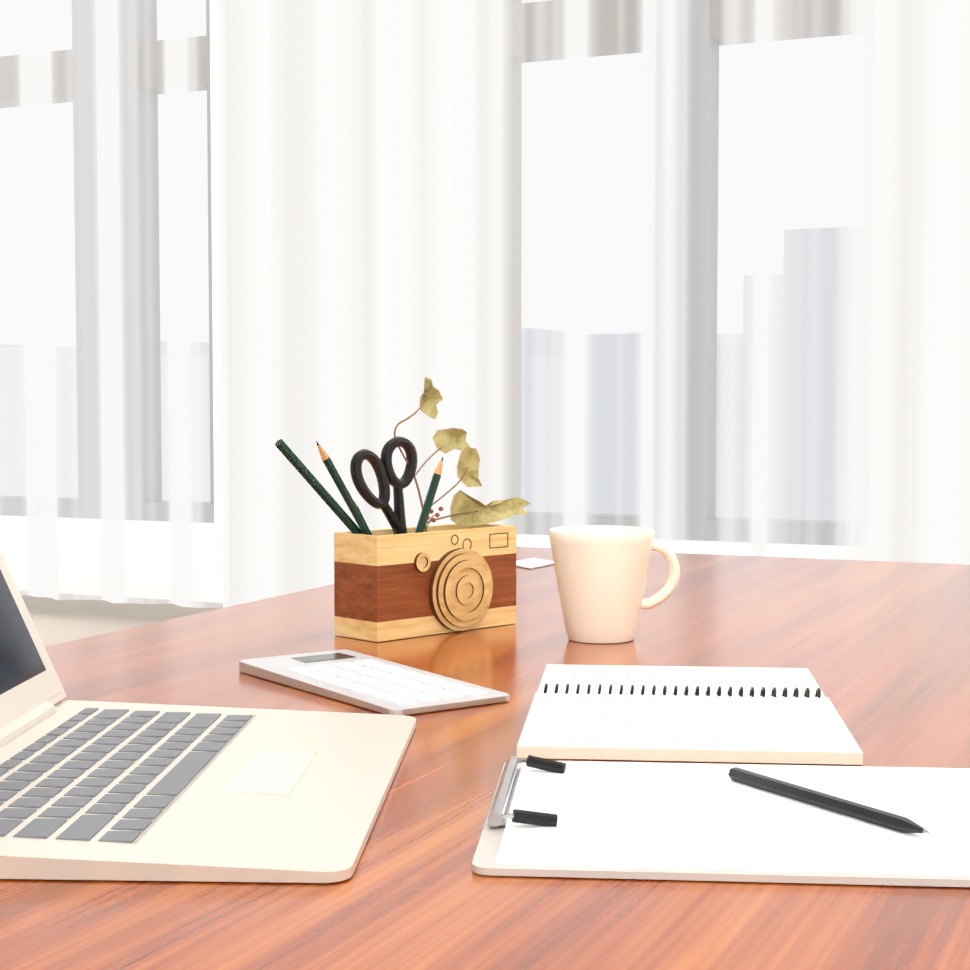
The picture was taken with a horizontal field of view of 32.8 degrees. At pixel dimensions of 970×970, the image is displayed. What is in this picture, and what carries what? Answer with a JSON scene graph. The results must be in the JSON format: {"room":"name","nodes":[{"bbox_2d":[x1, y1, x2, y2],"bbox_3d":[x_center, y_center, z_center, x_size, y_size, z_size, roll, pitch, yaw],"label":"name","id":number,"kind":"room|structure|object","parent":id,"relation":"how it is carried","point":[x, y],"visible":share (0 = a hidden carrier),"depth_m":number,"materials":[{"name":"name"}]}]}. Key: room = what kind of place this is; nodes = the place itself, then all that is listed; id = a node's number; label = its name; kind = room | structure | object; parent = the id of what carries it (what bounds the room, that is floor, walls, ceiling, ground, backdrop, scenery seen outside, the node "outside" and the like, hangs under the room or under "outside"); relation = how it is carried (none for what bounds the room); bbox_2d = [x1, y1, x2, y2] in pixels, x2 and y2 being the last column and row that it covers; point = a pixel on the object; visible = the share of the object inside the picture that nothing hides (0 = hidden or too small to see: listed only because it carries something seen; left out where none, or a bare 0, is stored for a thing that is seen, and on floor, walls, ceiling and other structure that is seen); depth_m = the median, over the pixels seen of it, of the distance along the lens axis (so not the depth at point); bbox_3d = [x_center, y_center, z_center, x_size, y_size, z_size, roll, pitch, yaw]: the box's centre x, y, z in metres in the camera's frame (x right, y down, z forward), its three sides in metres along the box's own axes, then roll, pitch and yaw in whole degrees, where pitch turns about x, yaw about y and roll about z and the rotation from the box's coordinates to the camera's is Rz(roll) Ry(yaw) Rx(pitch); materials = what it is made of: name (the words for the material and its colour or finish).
{"room":"office","nodes":[
{"label":"office","id":0,"kind":"room"},
{"bbox_2d":[21,595,222,646],"bbox_3d":[-1.183,0.864,2.458,10.200,0.100,9.900,1,3,23],"label":"floor","id":1,"kind":"structure","parent":0,"point":[58,621],"depth_m":7.09,"materials":[{"name":"beige"}]},
{"bbox_2d":[0,547,969,969],"bbox_3d":[0.253,0.541,0.580,1.685,0.750,2.740,1,3,23],"label":"desk","id":2,"kind":"object","parent":1,"relation":"on","point":[878,651],"visible":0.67,"depth_m":0.81,"materials":[{"name":"brown wood"}]},
{"bbox_2d":[0,550,415,882],"bbox_3d":[-0.199,0.046,0.825,0.303,0.210,0.325,0,3,3],"label":"laptop","id":3,"kind":"object","parent":2,"relation":"on","point":[101,790],"visible":1,"depth_m":0.80,"materials":[{"name":"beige metal"}]},
{"bbox_2d":[239,649,508,714],"bbox_3d":[-0.080,0.132,1.116,0.091,0.008,0.208,-2,4,-36],"label":"calculator","id":4,"kind":"object","parent":2,"relation":"on","point":[383,686],"visible":0.98,"depth_m":1.09,"materials":[{"name":"white plastic"}]},
{"bbox_2d":[275,377,530,641],"bbox_3d":[-0.057,0.016,1.363,0.265,0.211,0.065,-3,4,-44],"label":"pen holder","id":5,"kind":"object","parent":2,"relation":"on","point":[398,579],"visible":1,"depth_m":1.35,"materials":[{"name":"brown wood"}]},
{"bbox_2d":[394,377,530,531],"bbox_3d":[-0.022,0.007,1.409,0.150,0.197,0.027,-3,4,-44],"label":"dried plant","id":6,"kind":"object","parent":5,"relation":"on","point":[467,512],"depth_m":1.40,"materials":[{"name":"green plant"}]},
{"bbox_2d":[516,558,553,568],"bbox_3d":[0.054,0.091,1.921,0.054,0.001,0.112,1,3,23],"label":"paper sheet","id":7,"kind":"object","parent":2,"relation":"on","point":[530,563],"visible":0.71,"depth_m":1.91,"materials":[{"name":"white paper"}]},
{"bbox_2d":[549,525,679,642],"bbox_3d":[0.104,0.080,1.328,0.107,0.088,0.085,0,3,-6],"label":"mug","id":8,"kind":"object","parent":2,"relation":"on","point":[601,571],"visible":1,"depth_m":1.30,"materials":[{"name":"beige ceramic"}]},
{"bbox_2d":[517,664,862,764],"bbox_3d":[0.122,0.135,1.026,0.184,0.012,0.288,0,3,5],"label":"notebook","id":9,"kind":"object","parent":2,"relation":"on","point":[705,714],"visible":1,"depth_m":0.97,"materials":[{"name":"beige paper"}]},
{"bbox_2d":[472,755,969,886],"bbox_3d":[0.164,0.149,0.760,0.325,0.012,0.201,0,3,5],"label":"clipboard","id":10,"kind":"object","parent":2,"relation":"on","point":[644,820],"visible":0.98,"depth_m":0.73,"materials":[{"name":"white"}]},
{"bbox_2d":[728,767,929,832],"bbox_3d":[0.158,0.147,0.766,0.006,0.007,0.132,-40,22,-23],"label":"pen","id":11,"kind":"object","parent":10,"relation":"on","point":[895,822],"visible":0.98,"depth_m":0.76,"materials":[{"name":"grey plastic"}]},
{"bbox_2d":[156,0,832,602],"bbox_3d":[0.732,-1.073,6.760,10.200,3.300,0.300,1,3,23],"label":"wall","id":12,"kind":"structure","parent":0,"point":[214,564],"depth_m":7.47,"materials":[{"name":"white paint"}]},
{"bbox_2d":[153,0,213,522],"bbox_3d":[-2.043,-1.267,7.929,1.870,2.840,0.155,1,3,23],"label":"window","id":13,"kind":"structure","parent":12,"relation":"in","point":[204,85],"depth_m":7.69,"materials":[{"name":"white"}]},
{"bbox_2d":[525,0,838,544],"bbox_3d":[0.804,-1.199,6.692,1.620,2.840,0.155,1,3,23],"label":"window","id":14,"kind":"structure","parent":12,"relation":"in","point":[705,44],"depth_m":6.63,"materials":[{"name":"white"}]},
{"bbox_3d":[-1.183,-2.531,2.273,10.200,0.100,9.900,1,3,23],"label":"ceiling","id":15,"kind":"structure","parent":0,"visible":0},
{"bbox_2d":[0,0,204,607],"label":"sheer curtain","id":16,"kind":"object","parent":15,"relation":"hanging from","point":[76,338],"depth_m":7.35,"materials":[{"name":"white fabric"}]},
{"bbox_2d":[217,0,492,607],"bbox_3d":[-0.541,-1.066,6.628,1.290,3.260,0.136,1,3,23],"label":"drape","id":17,"kind":"object","parent":15,"relation":"hanging from","point":[355,138],"visible":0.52,"depth_m":6.65,"materials":[{"name":"white fabric"}]},
{"bbox_2d":[493,0,525,500],"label":"sheer curtain","id":18,"kind":"object","parent":15,"relation":"hanging from","point":[509,16],"depth_m":6.53,"materials":[{"name":"white fabric"}]},
{"bbox_2d":[534,0,596,547],"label":"sheer curtain","id":19,"kind":"object","parent":15,"relation":"hanging from","point":[564,30],"depth_m":6.46,"materials":[{"name":"white fabric"}]},
{"bbox_2d":[636,0,690,553],"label":"sheer curtain","id":20,"kind":"object","parent":15,"relation":"hanging from","point":[663,26],"depth_m":6.29,"materials":[{"name":"white fabric"}]},
{"bbox_2d":[718,0,823,558],"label":"sheer curtain","id":21,"kind":"object","parent":15,"relation":"hanging from","point":[763,42],"depth_m":6.14,"materials":[{"name":"white fabric"}]},
{"bbox_2d":[833,0,874,560],"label":"sheer curtain","id":22,"kind":"object","parent":15,"relation":"hanging from","point":[856,18],"depth_m":6.01,"materials":[{"name":"white fabric"}]},
{"bbox_2d":[868,0,969,564],"bbox_3d":[2.163,-1.001,5.450,1.730,3.260,0.169,1,3,23],"label":"drape","id":23,"kind":"object","parent":15,"relation":"hanging from","point":[919,481],"visible":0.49,"depth_m":5.75,"materials":[{"name":"white fabric"}]},
{"label":"outside","id":24,"kind":"structure","parent":0,"visible":0},
{"bbox_2d":[160,228,836,520],"bbox_3d":[-5.354,0.500,109.376,142.952,28.998,36.000,1,3,23],"label":"skyline","id":25,"kind":"object","parent":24,"point":[605,422],"depth_m":84.06,"materials":[{"name":"grey"}]}
]}

